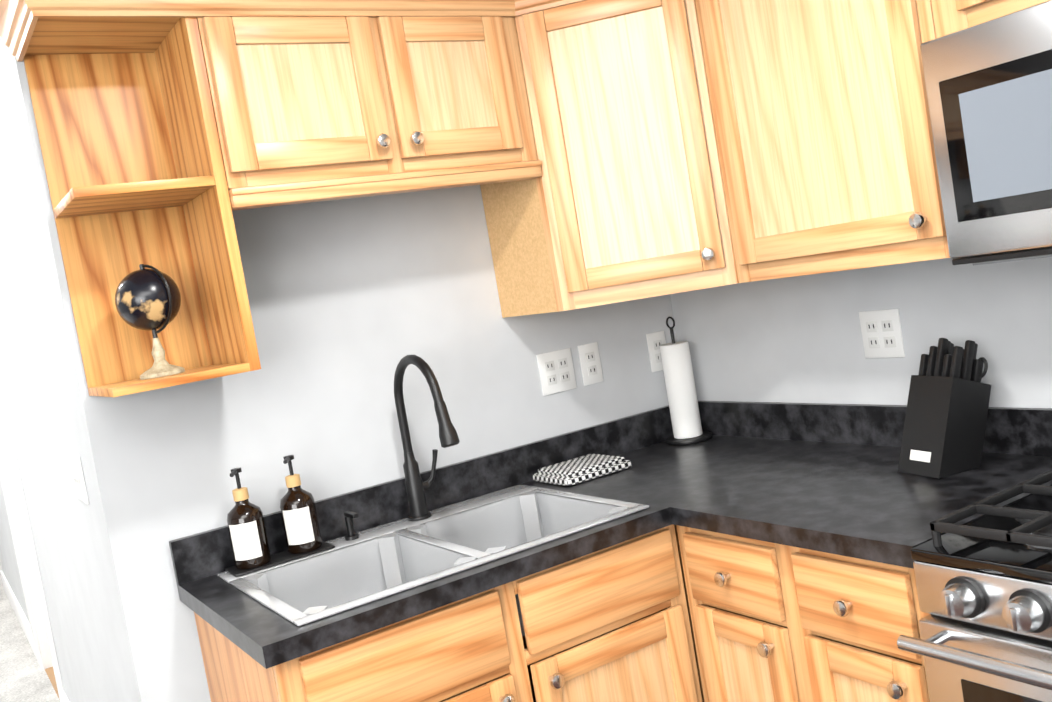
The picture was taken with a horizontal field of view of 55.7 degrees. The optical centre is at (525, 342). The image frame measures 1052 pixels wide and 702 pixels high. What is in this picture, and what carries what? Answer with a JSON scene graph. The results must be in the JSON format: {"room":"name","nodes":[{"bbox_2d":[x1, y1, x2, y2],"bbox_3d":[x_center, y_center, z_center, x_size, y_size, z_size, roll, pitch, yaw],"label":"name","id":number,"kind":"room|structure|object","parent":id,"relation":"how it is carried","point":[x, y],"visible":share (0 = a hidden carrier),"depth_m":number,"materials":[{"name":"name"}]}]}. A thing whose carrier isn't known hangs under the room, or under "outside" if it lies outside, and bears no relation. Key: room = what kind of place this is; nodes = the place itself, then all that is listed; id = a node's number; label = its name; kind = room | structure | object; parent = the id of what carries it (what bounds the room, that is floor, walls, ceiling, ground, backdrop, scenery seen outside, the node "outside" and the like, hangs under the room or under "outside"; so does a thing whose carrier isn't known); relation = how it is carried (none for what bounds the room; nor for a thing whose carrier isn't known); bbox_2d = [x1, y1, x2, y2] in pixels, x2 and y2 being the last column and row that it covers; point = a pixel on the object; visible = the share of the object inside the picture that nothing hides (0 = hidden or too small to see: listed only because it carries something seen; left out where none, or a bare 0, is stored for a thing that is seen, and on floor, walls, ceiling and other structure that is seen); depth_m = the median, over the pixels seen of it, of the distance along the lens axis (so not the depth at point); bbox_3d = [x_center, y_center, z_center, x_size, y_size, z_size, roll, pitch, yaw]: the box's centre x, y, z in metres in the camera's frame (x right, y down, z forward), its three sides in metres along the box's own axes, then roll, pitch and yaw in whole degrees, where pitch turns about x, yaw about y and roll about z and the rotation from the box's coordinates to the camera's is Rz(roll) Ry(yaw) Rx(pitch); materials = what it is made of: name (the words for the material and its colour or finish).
{"room":"kitchen","nodes":[
{"label":"kitchen","id":0,"kind":"room"},
{"bbox_2d":[0,562,59,701],"bbox_3d":[-4.861,1.942,6.466,6.000,0.112,11.500,-12,4,-32],"label":"floor carpet","id":1,"kind":"object","parent":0,"point":[24,677],"visible":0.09,"depth_m":4.85,"materials":[{"name":"beige carpet"}]},
{"bbox_2d":[45,667,59,699],"bbox_3d":[-1.379,1.462,4.882,1.700,0.104,5.100,-12,4,-32],"label":"floor","id":2,"kind":"structure","parent":0,"point":[50,673],"depth_m":4.64,"materials":[{"name":"brown wood"}]},
{"bbox_2d":[0,36,133,701],"bbox_3d":[-2.269,0.407,4.442,0.120,2.330,4.980,-12,4,-32],"label":"wall","id":3,"kind":"structure","parent":0,"point":[47,439],"depth_m":2.81,"materials":[{"name":"paint"}]},
{"bbox_2d":[0,570,36,658],"bbox_3d":[-2.925,1.539,5.730,0.014,0.133,2.047,-12,4,-32],"label":"baseboard","id":4,"kind":"structure","parent":3,"relation":"attached to","point":[20,615],"depth_m":5.59,"materials":[{"name":"white"}]},
{"bbox_2d":[0,376,63,701],"bbox_3d":[-2.244,0.471,4.408,0.136,2.191,1.010,-12,4,-32],"label":"door frame","id":5,"kind":"structure","parent":3,"relation":"attached to","point":[27,560],"depth_m":4.75,"materials":[{"name":"white"}]},
{"bbox_2d":[61,691,68,701],"bbox_3d":[-1.309,1.438,3.137,0.014,0.145,2.087,-12,4,-32],"label":"baseboard","id":6,"kind":"structure","parent":3,"relation":"attached to","point":[64,698],"depth_m":3.95,"materials":[{"name":"white"}]},
{"bbox_2d":[68,452,88,503],"bbox_3d":[-1.103,0.333,2.439,0.016,0.118,0.162,-12,4,-32],"label":"light switch","id":7,"kind":"object","parent":3,"relation":"attached to","point":[76,475],"visible":0.98,"depth_m":2.41,"materials":[{"name":"white plastic"}]},
{"bbox_2d":[4,43,676,701],"bbox_3d":[-0.264,0.181,2.694,1.700,2.330,0.120,-12,4,-32],"label":"wall","id":8,"kind":"structure","parent":0,"point":[354,301],"depth_m":2.48,"materials":[{"name":"paint"}]},
{"bbox_2d":[23,17,260,396],"bbox_3d":[-0.821,-0.288,2.115,0.295,0.762,0.302,-12,4,-32],"label":"open shelf","id":9,"kind":"object","parent":8,"relation":"attached to","point":[123,111],"visible":0.96,"depth_m":2.19,"materials":[{"name":"brown wood"}]},
{"bbox_2d":[115,264,184,379],"bbox_3d":[-0.797,-0.048,2.123,0.132,0.241,0.134,-12,4,-32],"label":"decor","id":10,"kind":"object","parent":9,"relation":"on","point":[148,299],"visible":1,"depth_m":2.08,"materials":[{"name":"stone"}]},
{"bbox_2d":[196,16,541,210],"bbox_3d":[-0.388,-0.548,2.365,0.775,0.424,0.354,-12,4,-32],"label":"upper cabinet","id":11,"kind":"object","parent":8,"relation":"attached to","point":[311,109],"visible":0.9,"depth_m":2.21,"materials":[{"name":"brown wood"}]},
{"bbox_2d":[536,348,576,395],"bbox_3d":[0.088,0.083,2.842,0.116,0.118,0.008,-12,4,-32],"label":"outlet","id":12,"kind":"object","parent":8,"relation":"attached to","point":[556,371],"visible":1,"depth_m":2.84,"materials":[{"name":"white plastic"}]},
{"bbox_2d":[578,342,602,385],"bbox_3d":[0.189,0.062,2.905,0.070,0.118,0.008,-12,4,-32],"label":"outlet","id":13,"kind":"object","parent":8,"relation":"attached to","point":[590,363],"visible":1,"depth_m":2.90,"materials":[{"name":"white plastic"}]},
{"bbox_2d":[646,331,665,371],"bbox_3d":[0.404,0.027,3.041,0.070,0.118,0.008,-12,4,-32],"label":"outlet","id":14,"kind":"object","parent":8,"relation":"attached to","point":[655,340],"visible":0.69,"depth_m":3.03,"materials":[{"name":"white plastic"}]},
{"bbox_2d":[670,257,1051,407],"bbox_3d":[1.683,-0.055,1.264,0.120,2.330,4.620,-12,4,-32],"label":"wall","id":15,"kind":"structure","parent":0,"point":[797,339],"depth_m":2.50,"materials":[{"name":"paint"}]},
{"bbox_2d":[480,0,738,317],"bbox_3d":[0.286,-0.507,2.631,0.607,0.762,0.611,-12,4,-32],"label":"upper cabinet","id":16,"kind":"object","parent":15,"relation":"attached to","point":[622,198],"visible":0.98,"depth_m":2.42,"materials":[{"name":"brown wood"}]},
{"bbox_2d":[0,0,584,61],"bbox_3d":[0.226,-0.831,1.224,1.466,0.128,2.957,-12,4,-32],"label":"crown molding","id":17,"kind":"structure","parent":16,"relation":"attached to","point":[18,20],"depth_m":2.08,"materials":[{"name":"beige wood"}]},
{"bbox_2d":[695,0,949,282],"bbox_3d":[0.713,-0.550,2.182,0.354,0.762,0.605,-12,4,-32],"label":"upper cabinet","id":18,"kind":"object","parent":15,"relation":"attached to","point":[823,129],"visible":0.83,"depth_m":2.10,"materials":[{"name":"brown wood"}]},
{"bbox_2d":[859,309,904,357],"bbox_3d":[0.871,-0.021,2.439,0.008,0.118,0.116,-12,4,-32],"label":"outlet","id":19,"kind":"object","parent":15,"relation":"attached to","point":[881,331],"visible":1,"depth_m":2.44,"materials":[{"name":"white plastic"}]},
{"bbox_2d":[931,0,1048,37],"bbox_3d":[1.062,-0.773,1.555,0.354,0.360,0.839,-12,4,-32],"label":"upper cabinet","id":20,"kind":"object","parent":15,"relation":"attached to","point":[951,16],"visible":0.48,"depth_m":1.79,"materials":[{"name":"brown wood"}]},
{"bbox_2d":[920,0,1051,265],"bbox_3d":[1.087,-0.374,1.528,0.476,0.402,0.790,-12,4,-32],"label":"over-the-range microwave","id":21,"kind":"object","parent":20,"relation":"attached to","point":[988,84],"visible":1,"depth_m":1.66,"materials":[{"name":"silver metal"}]},
{"bbox_3d":[-0.634,1.668,-0.320,6.000,0.100,4.500,-12,4,-32],"label":"planks","id":22,"kind":"object","parent":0,"visible":0},
{"bbox_2d":[194,524,701,701],"bbox_3d":[-0.134,0.925,2.283,0.949,0.874,0.658,-12,4,-32],"label":"base cabinet","id":23,"kind":"object","parent":22,"relation":"on","point":[610,624],"visible":0.71,"depth_m":2.06,"materials":[{"name":"brown wood"}]},
{"bbox_2d":[674,525,929,701],"bbox_3d":[0.657,0.784,2.418,0.658,0.874,1.274,-12,4,-32],"label":"base cabinet","id":24,"kind":"object","parent":22,"relation":"on","point":[772,622],"visible":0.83,"depth_m":2.00,"materials":[{"name":"brown wood"}]},
{"bbox_2d":[169,401,1051,668],"bbox_3d":[0.643,0.333,1.418,1.577,0.140,2.987,-12,4,-32],"label":"countertop","id":25,"kind":"structure","parent":24,"relation":"on","point":[826,477],"depth_m":2.22,"materials":[{"name":"black stone"}]},
{"bbox_2d":[394,355,459,520],"bbox_3d":[-0.221,0.229,2.398,0.103,0.414,0.291,-12,4,-32],"label":"faucet","id":26,"kind":"object","parent":25,"relation":"on","point":[416,486],"visible":1,"depth_m":2.47,"materials":[{"name":"black metal"}]},
{"bbox_2d":[217,484,648,636],"bbox_3d":[-0.199,0.541,2.263,0.830,0.189,0.555,-12,4,-32],"label":"double-bowl sink","id":27,"kind":"object","parent":25,"relation":"in","point":[380,562],"visible":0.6,"depth_m":2.35,"materials":[{"name":"silver metal"}]},
{"bbox_2d":[225,541,334,576],"bbox_3d":[-0.569,0.500,2.308,0.235,0.006,0.092,-12,4,-32],"label":"soap tray","id":28,"kind":"object","parent":27,"relation":"on","point":[281,557],"visible":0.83,"depth_m":2.28,"materials":[{"name":"black"}]},
{"bbox_2d":[227,467,270,569],"bbox_3d":[-0.641,0.397,2.269,0.080,0.224,0.081,-12,4,-32],"label":"hand soap bottle","id":29,"kind":"object","parent":28,"relation":"on","point":[247,533],"visible":0.98,"depth_m":2.24,"materials":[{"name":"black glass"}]},
{"bbox_2d":[280,455,321,553],"bbox_3d":[-0.537,0.375,2.335,0.080,0.224,0.081,-12,4,-32],"label":"dish soap bottle","id":30,"kind":"object","parent":28,"relation":"on","point":[300,519],"visible":1,"depth_m":2.31,"materials":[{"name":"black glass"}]},
{"bbox_2d":[344,511,358,540],"bbox_3d":[-0.415,0.438,2.381,0.034,0.067,0.067,-12,4,-32],"label":"soap pump","id":31,"kind":"object","parent":27,"relation":"on","point":[350,516],"visible":1,"depth_m":2.39,"materials":[{"name":"black metal"}]},
{"bbox_2d":[533,454,631,485],"bbox_3d":[0.152,0.345,2.726,0.220,0.033,0.175,-12,4,-32],"label":"cloth","id":32,"kind":"object","parent":25,"relation":"on","point":[571,472],"visible":0.98,"depth_m":2.68,"materials":[{"name":"fabric"}]},
{"bbox_2d":[660,316,711,444],"bbox_3d":[0.456,0.107,2.957,0.140,0.374,0.140,-12,4,-32],"label":"paper towel holder","id":33,"kind":"object","parent":25,"relation":"on","point":[681,392],"visible":1,"depth_m":2.92,"materials":[{"name":"black"}]},
{"bbox_2d":[898,338,990,478],"bbox_3d":[0.902,0.131,2.155,0.183,0.278,0.126,-11,4,-20],"label":"knife block","id":34,"kind":"object","parent":25,"relation":"on","point":[946,414],"visible":1,"depth_m":2.11,"materials":[{"name":"black wood"}]},
{"bbox_2d":[897,470,1051,701],"bbox_3d":[1.134,0.591,1.497,0.728,1.209,0.794,-12,4,-32],"label":"steel gas range","id":35,"kind":"object","parent":22,"relation":"on","point":[984,587],"visible":1,"depth_m":1.57,"materials":[{"name":"silver metal"}]}
]}

